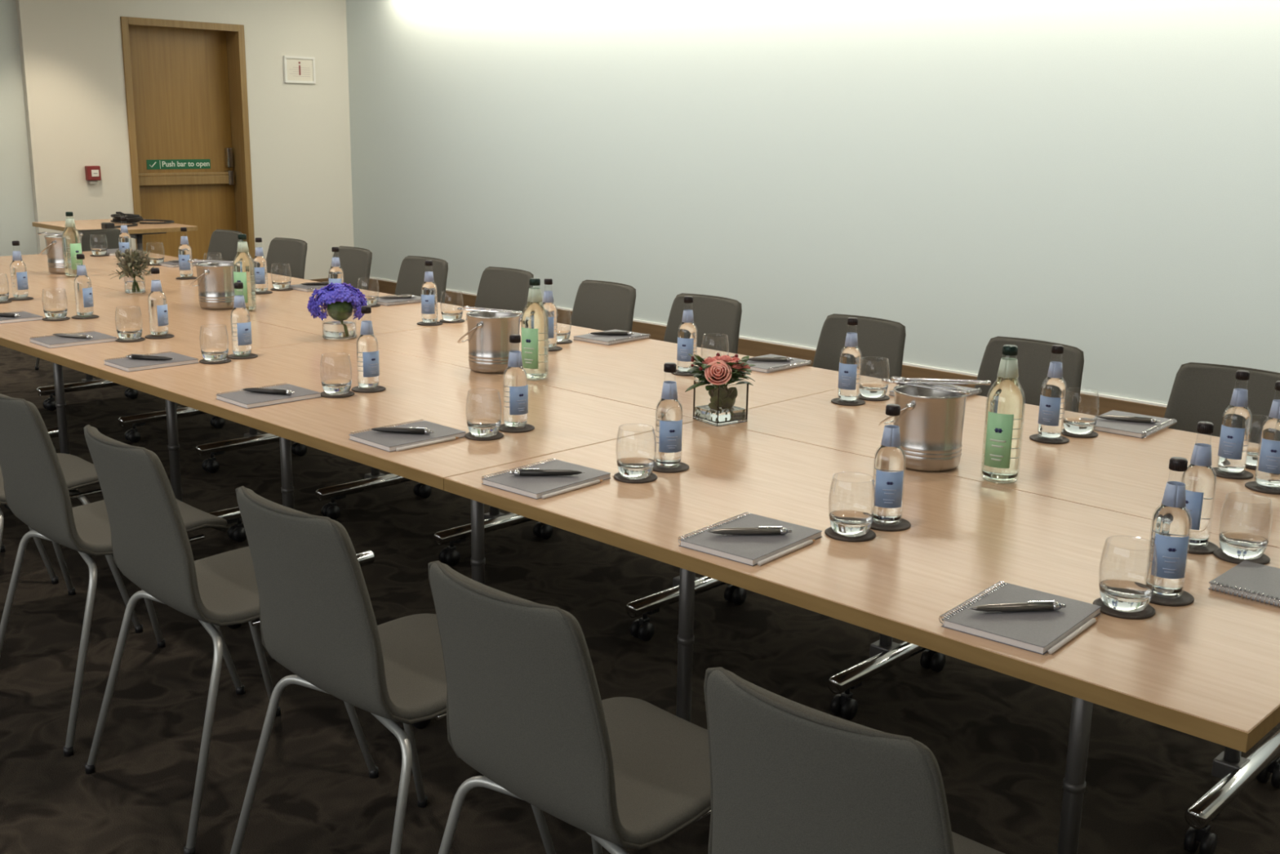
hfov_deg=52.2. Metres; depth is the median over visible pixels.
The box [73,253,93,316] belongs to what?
water bottle
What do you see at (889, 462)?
water bottle
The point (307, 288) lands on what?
spiral notebook
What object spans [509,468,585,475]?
ballpoint pen
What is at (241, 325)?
water bottle
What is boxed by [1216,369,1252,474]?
water bottle
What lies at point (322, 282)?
ballpoint pen
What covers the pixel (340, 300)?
flower arrangement
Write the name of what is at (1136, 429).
spiral notebook
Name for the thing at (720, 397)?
flower arrangement
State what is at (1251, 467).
coaster
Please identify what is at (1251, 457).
glass tumbler
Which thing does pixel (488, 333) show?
ice bucket
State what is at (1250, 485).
coaster
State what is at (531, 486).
spiral notebook
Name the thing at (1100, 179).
wall
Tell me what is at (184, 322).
table
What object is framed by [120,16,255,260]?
door
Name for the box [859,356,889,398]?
glass tumbler
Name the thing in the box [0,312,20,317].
ballpoint pen
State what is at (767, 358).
ballpoint pen
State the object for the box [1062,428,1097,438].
coaster
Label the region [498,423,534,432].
coaster
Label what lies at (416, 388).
table
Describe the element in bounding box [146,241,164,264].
glass tumbler
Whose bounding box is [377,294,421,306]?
spiral notebook
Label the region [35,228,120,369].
upholstered chair
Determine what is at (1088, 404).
baseboard
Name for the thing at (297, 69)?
notice
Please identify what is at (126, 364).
spiral notebook
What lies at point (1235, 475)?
coaster
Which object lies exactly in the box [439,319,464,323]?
coaster
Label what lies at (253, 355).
coaster
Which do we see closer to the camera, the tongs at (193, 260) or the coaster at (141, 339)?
the coaster at (141, 339)
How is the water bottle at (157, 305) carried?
on the coaster at (169, 335)
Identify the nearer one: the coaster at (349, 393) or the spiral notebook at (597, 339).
the coaster at (349, 393)
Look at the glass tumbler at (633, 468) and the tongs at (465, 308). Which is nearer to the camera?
the glass tumbler at (633, 468)
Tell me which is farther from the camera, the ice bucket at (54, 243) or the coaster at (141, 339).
the ice bucket at (54, 243)
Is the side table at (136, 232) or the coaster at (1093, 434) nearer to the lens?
the coaster at (1093, 434)
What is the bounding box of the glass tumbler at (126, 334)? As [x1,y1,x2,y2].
[115,305,142,340]
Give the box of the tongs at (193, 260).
[187,258,234,262]
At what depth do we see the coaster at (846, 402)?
3.47 m
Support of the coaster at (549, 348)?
on the table at (631, 372)
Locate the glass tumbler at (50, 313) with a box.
[41,288,67,319]
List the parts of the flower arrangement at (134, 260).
stem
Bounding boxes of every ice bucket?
[39,234,83,273]
[189,262,234,309]
[457,310,520,373]
[879,383,968,471]
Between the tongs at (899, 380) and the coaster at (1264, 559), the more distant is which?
the tongs at (899, 380)
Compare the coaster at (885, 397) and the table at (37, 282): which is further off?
the table at (37, 282)
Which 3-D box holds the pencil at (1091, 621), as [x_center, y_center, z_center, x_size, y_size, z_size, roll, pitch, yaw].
[0.633,0.302,1.906,0.008,0.007,0.174,12,17,38]
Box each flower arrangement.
[108,248,155,293]
[306,282,367,340]
[684,352,755,426]
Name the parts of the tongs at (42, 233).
arm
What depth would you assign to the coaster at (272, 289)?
5.49 m
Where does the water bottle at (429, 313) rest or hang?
on the coaster at (421, 323)
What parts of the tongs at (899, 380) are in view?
arm, arm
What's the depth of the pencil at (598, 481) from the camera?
2.60 m
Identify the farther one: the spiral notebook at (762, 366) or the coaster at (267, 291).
the coaster at (267, 291)
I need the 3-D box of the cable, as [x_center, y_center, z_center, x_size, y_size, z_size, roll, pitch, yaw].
[-3.361,-1.344,8.485,0.387,0.068,0.662,6,14,20]
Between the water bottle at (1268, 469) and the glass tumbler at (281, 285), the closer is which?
the water bottle at (1268, 469)
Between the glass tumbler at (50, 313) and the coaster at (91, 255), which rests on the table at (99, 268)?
the coaster at (91, 255)
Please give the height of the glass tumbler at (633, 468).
0.103 m
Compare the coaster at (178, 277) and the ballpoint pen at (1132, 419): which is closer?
the ballpoint pen at (1132, 419)
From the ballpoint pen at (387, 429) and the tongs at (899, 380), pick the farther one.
the ballpoint pen at (387, 429)
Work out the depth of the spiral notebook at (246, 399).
3.38 m
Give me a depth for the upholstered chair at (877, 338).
4.39 m
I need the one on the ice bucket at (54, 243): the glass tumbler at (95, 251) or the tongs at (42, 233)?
the tongs at (42, 233)
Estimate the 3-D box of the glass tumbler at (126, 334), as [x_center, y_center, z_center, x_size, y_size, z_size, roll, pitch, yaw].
[-1.649,-0.335,4.220,0.083,0.103,0.083,7,14,23]
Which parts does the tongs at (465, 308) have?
arm, arm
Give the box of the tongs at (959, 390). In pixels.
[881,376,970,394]
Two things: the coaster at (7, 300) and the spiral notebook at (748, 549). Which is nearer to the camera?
the spiral notebook at (748, 549)
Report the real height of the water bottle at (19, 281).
0.220 m
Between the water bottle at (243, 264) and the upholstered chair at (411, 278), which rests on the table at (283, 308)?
the water bottle at (243, 264)
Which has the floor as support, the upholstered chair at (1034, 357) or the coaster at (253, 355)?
the upholstered chair at (1034, 357)
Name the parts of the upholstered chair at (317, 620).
leg, leg, leg, seat frame, leg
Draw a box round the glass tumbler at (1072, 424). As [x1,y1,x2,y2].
[1062,387,1098,434]
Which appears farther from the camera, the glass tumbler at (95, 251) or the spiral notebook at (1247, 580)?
the glass tumbler at (95, 251)
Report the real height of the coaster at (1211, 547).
0.004 m
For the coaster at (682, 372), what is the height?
0.004 m
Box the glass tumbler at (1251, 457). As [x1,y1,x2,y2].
[1245,414,1263,466]
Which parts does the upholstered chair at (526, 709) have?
leg, leg, leg, seat frame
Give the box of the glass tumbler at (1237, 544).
[1218,492,1272,559]
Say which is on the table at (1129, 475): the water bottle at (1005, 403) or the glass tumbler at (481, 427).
the water bottle at (1005, 403)
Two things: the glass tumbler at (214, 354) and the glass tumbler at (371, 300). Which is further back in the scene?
the glass tumbler at (371, 300)
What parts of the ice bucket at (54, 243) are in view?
bail handle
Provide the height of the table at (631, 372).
0.739 m
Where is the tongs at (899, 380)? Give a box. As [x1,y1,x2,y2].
[893,377,991,385]
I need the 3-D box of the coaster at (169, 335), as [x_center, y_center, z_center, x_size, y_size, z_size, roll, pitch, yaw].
[-1.581,-0.298,4.303,0.091,0.004,0.091,13,18,42]
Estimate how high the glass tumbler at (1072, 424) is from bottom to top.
0.103 m
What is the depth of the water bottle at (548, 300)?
4.16 m
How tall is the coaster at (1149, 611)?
0.004 m
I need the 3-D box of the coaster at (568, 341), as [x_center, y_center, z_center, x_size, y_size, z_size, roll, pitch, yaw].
[-0.270,-0.284,4.345,0.091,0.004,0.091,13,18,42]
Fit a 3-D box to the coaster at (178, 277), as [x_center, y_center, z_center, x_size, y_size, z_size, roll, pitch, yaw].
[-2.019,-0.663,5.825,0.091,0.004,0.091,13,18,42]
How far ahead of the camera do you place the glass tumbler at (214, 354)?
3.87 m
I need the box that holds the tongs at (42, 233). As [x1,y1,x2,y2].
[37,231,83,235]
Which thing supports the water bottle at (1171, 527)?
on the coaster at (1185, 598)
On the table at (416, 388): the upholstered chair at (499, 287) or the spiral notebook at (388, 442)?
the spiral notebook at (388, 442)
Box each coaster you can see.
[0,299,11,303]
[8,297,33,300]
[42,316,70,321]
[71,314,98,319]
[89,254,109,256]
[115,337,145,342]
[145,333,173,338]
[175,276,197,279]
[199,358,231,364]
[226,353,257,359]
[255,290,272,294]
[270,288,293,290]
[320,391,354,398]
[351,385,385,392]
[367,303,380,306]
[417,321,442,325]
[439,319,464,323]
[464,431,503,440]
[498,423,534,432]
[547,346,562,351]
[556,339,572,344]
[613,471,657,483]
[653,461,688,472]
[671,369,699,376]
[824,526,875,542]
[831,397,865,405]
[857,393,889,400]
[870,518,911,531]
[1029,433,1069,444]
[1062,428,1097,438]
[1093,597,1155,619]
[1150,589,1194,606]
[1186,541,1218,554]
[1212,466,1253,479]
[1213,547,1270,564]
[1244,464,1257,470]
[1244,480,1279,494]
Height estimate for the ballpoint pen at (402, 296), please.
0.015 m
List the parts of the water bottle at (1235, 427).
bottle glass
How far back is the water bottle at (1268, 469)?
2.68 m
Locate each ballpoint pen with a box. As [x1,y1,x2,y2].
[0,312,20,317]
[52,333,93,338]
[125,354,174,360]
[240,387,294,395]
[301,281,328,284]
[368,426,434,434]
[378,294,416,298]
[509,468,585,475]
[588,331,633,335]
[705,525,791,534]
[748,356,793,361]
[967,600,1066,611]
[1094,414,1159,423]
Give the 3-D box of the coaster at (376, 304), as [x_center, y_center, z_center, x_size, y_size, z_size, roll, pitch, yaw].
[-1.056,-0.474,5.090,0.091,0.004,0.091,13,18,42]
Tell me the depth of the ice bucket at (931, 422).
2.78 m
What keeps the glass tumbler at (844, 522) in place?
on the coaster at (829, 532)
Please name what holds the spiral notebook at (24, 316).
on the table at (184, 322)
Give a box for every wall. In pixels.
[0,0,37,256]
[15,0,354,279]
[346,0,1279,404]
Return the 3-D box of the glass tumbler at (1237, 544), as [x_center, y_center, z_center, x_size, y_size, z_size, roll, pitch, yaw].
[1.048,0.172,2.264,0.083,0.103,0.083,0,13,-3]
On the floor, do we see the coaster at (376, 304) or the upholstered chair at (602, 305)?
the upholstered chair at (602, 305)
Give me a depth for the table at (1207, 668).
2.24 m
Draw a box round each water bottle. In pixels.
[10,240,28,298]
[62,211,83,277]
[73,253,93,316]
[118,217,131,258]
[147,267,168,336]
[177,226,193,277]
[230,282,252,355]
[232,234,256,311]
[253,237,268,292]
[328,246,344,286]
[355,306,379,389]
[421,260,438,323]
[502,333,528,428]
[520,277,548,380]
[542,278,557,348]
[654,362,683,467]
[676,296,697,373]
[837,317,862,401]
[870,404,906,524]
[980,344,1025,483]
[1036,344,1066,439]
[1144,456,1191,598]
[1180,421,1217,547]
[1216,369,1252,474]
[1253,380,1279,488]
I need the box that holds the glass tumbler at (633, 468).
[615,423,656,479]
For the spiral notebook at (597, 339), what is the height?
0.016 m
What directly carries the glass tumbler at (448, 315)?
on the coaster at (441, 320)
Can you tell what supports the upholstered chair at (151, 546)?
on the floor
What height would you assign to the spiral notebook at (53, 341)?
0.016 m
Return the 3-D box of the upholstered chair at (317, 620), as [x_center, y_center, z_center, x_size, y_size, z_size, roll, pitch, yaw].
[-0.457,0.492,2.458,0.501,0.827,0.512,13,18,41]
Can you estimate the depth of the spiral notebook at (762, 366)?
3.95 m
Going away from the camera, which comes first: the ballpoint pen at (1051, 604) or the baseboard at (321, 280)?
the ballpoint pen at (1051, 604)
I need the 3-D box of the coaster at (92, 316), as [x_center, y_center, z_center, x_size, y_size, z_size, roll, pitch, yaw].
[-1.985,-0.394,4.679,0.091,0.004,0.091,13,18,42]
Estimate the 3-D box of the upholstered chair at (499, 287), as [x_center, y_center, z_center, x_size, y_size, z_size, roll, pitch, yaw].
[-0.721,-0.242,5.569,0.501,0.827,0.512,13,18,41]
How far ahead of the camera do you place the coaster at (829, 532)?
2.34 m
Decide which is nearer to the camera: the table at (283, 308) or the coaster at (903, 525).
the coaster at (903, 525)
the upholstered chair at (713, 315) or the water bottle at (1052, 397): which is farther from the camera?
the upholstered chair at (713, 315)
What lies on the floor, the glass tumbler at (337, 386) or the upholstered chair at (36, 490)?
the upholstered chair at (36, 490)
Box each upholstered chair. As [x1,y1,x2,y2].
[0,393,244,756]
[0,453,142,632]
[0,526,58,583]
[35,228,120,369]
[83,424,378,853]
[206,229,243,261]
[230,485,555,853]
[266,237,306,279]
[327,245,372,289]
[394,255,448,303]
[427,560,711,853]
[474,266,533,313]
[569,280,635,331]
[663,293,742,353]
[703,666,1005,853]
[812,313,906,380]
[973,336,1084,412]
[1164,362,1279,444]
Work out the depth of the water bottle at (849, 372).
3.44 m
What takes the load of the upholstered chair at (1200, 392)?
on the floor
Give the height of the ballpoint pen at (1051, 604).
0.015 m
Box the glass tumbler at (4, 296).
[0,274,8,302]
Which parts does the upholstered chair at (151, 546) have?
leg, leg, seat frame, leg, leg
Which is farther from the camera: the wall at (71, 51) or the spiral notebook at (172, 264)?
the wall at (71, 51)
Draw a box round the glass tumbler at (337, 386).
[320,352,352,395]
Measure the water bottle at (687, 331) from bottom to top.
0.220 m
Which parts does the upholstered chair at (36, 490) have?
leg, leg, leg, seat frame, leg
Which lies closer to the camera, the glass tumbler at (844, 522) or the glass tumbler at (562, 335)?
the glass tumbler at (844, 522)
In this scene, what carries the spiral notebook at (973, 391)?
on the table at (1129, 475)
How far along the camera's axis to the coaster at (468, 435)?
3.02 m
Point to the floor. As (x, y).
(998, 741)
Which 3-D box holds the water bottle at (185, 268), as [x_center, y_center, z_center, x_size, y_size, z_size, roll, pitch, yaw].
[-2.017,-0.774,5.798,0.058,0.220,0.060,1,13,-1]
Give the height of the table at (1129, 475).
0.739 m
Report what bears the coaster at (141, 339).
on the table at (184, 322)
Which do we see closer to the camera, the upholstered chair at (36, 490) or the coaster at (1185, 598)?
the coaster at (1185, 598)
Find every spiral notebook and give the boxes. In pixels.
[0,310,42,324]
[29,330,117,348]
[103,351,199,372]
[106,248,135,255]
[159,261,201,267]
[215,382,321,408]
[289,284,327,292]
[348,419,465,452]
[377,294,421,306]
[481,457,610,499]
[573,328,650,345]
[677,511,822,565]
[746,354,812,373]
[888,384,982,396]
[938,581,1101,654]
[1091,409,1177,438]
[1208,560,1279,606]
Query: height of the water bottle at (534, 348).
0.284 m
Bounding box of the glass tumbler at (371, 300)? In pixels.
[357,277,378,305]
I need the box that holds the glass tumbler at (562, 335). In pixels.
[556,310,571,342]
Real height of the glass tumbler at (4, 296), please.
0.103 m
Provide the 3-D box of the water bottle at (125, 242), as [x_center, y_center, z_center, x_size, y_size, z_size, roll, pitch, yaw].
[-2.480,-0.899,6.297,0.058,0.220,0.060,0,13,-3]
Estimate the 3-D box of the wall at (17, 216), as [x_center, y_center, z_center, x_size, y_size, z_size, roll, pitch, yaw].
[-6.257,-1.562,6.845,0.250,2.620,5.865,13,18,42]
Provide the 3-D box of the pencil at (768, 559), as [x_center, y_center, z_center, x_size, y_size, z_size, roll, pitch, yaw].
[0.255,0.214,2.252,0.008,0.007,0.174,12,17,38]
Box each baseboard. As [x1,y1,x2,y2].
[309,278,328,282]
[368,278,1166,417]
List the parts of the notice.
panel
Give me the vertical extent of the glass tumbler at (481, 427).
0.103 m
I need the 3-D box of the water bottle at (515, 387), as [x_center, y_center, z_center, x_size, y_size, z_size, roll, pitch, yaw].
[-0.295,-0.109,3.096,0.058,0.220,0.060,-8,16,-33]
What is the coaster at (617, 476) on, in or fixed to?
on the table at (1207, 668)
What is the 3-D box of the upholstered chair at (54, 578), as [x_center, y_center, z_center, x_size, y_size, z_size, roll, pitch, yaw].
[-2.156,0.089,4.046,0.500,0.827,0.512,13,18,42]
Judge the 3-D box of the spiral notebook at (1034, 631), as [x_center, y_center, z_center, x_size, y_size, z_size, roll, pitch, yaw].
[0.572,0.282,1.970,0.167,0.016,0.216,12,17,38]
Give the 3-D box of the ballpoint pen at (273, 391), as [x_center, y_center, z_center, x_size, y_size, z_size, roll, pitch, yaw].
[-0.971,-0.094,3.406,0.153,0.015,0.014,4,14,13]
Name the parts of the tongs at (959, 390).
arm, arm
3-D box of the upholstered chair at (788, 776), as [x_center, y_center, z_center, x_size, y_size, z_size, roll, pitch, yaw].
[0.336,0.676,1.733,0.501,0.827,0.512,13,18,41]
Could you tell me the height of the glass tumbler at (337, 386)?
0.103 m
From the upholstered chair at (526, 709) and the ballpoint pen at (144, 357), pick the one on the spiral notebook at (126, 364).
the ballpoint pen at (144, 357)
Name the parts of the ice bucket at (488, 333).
bail handle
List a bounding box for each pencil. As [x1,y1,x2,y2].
[395,436,458,451]
[541,479,603,498]
[757,539,815,565]
[1047,617,1097,653]
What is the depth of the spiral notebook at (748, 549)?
2.29 m
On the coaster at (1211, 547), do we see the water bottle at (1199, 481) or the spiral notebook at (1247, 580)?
the water bottle at (1199, 481)
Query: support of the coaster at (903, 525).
on the table at (1207, 668)
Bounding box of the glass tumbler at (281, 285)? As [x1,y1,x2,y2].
[271,262,291,289]
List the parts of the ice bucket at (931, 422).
bail handle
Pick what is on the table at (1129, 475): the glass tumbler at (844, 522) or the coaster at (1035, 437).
the coaster at (1035, 437)
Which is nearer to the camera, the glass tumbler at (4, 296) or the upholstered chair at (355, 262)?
the glass tumbler at (4, 296)
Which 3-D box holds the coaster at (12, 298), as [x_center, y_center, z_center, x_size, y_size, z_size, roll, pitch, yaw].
[-2.414,-0.500,5.099,0.091,0.004,0.091,13,18,42]
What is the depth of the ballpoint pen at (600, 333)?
4.42 m
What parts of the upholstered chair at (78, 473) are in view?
leg, seat frame, leg, leg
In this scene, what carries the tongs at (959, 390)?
on the ice bucket at (931, 422)
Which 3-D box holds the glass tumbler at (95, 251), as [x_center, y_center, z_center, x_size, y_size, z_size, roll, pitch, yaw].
[-2.757,-0.928,6.662,0.083,0.103,0.083,-4,14,-21]
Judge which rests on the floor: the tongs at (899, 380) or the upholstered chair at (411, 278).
the upholstered chair at (411, 278)
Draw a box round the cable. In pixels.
[101,211,174,229]
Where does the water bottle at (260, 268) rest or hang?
on the coaster at (267, 291)
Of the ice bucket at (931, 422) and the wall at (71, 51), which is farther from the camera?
the wall at (71, 51)
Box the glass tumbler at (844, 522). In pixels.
[828,471,875,536]
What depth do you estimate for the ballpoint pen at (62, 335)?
4.18 m
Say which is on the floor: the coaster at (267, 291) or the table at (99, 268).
the table at (99, 268)
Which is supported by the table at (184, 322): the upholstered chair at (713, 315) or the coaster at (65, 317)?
the coaster at (65, 317)
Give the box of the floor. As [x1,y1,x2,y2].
[0,345,1279,853]
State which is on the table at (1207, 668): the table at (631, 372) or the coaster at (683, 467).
the coaster at (683, 467)
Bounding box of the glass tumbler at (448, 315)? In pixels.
[440,290,463,321]
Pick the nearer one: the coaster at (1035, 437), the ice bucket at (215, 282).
the coaster at (1035, 437)
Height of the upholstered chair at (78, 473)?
0.827 m
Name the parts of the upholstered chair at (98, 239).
leg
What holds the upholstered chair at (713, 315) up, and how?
on the floor
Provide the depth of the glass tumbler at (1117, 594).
2.01 m
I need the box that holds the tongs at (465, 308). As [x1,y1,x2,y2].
[457,306,522,314]
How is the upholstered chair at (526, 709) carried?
on the floor
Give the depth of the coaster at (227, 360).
3.87 m
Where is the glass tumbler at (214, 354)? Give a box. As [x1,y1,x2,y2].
[199,324,228,361]
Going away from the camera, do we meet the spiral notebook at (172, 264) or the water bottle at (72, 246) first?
the water bottle at (72, 246)
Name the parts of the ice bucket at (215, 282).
bail handle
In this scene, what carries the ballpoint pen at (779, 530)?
on the spiral notebook at (748, 549)
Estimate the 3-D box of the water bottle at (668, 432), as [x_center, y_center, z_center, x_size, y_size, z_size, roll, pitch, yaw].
[0.062,-0.026,2.770,0.058,0.220,0.060,-2,14,-12]
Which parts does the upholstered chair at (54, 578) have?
leg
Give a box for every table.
[0,250,287,442]
[0,264,115,449]
[0,290,329,567]
[31,218,197,251]
[98,339,697,728]
[120,276,475,519]
[344,321,880,640]
[444,420,1279,853]
[726,378,1279,853]
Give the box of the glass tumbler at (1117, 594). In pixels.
[1098,535,1157,612]
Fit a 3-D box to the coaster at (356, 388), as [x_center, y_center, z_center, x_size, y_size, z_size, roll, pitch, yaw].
[-0.734,-0.103,3.535,0.091,0.004,0.091,13,18,42]
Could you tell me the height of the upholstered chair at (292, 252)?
0.827 m
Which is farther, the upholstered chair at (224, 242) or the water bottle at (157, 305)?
the upholstered chair at (224, 242)
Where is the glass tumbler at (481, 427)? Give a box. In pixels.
[465,387,502,437]
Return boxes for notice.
[283,55,315,84]
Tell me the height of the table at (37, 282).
0.739 m
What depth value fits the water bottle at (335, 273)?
5.03 m
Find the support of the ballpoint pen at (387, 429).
on the spiral notebook at (388, 442)
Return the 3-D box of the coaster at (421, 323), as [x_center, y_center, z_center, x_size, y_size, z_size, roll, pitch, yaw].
[-0.750,-0.370,4.671,0.091,0.004,0.091,13,18,42]
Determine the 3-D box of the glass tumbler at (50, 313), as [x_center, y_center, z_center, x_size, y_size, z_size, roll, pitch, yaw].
[-2.064,-0.435,4.613,0.083,0.103,0.083,-10,17,-40]
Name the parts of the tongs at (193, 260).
arm, arm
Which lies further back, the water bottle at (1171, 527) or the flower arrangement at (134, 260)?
the flower arrangement at (134, 260)
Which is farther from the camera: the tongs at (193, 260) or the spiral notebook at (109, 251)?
the spiral notebook at (109, 251)
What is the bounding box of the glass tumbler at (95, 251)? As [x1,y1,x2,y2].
[89,235,107,255]

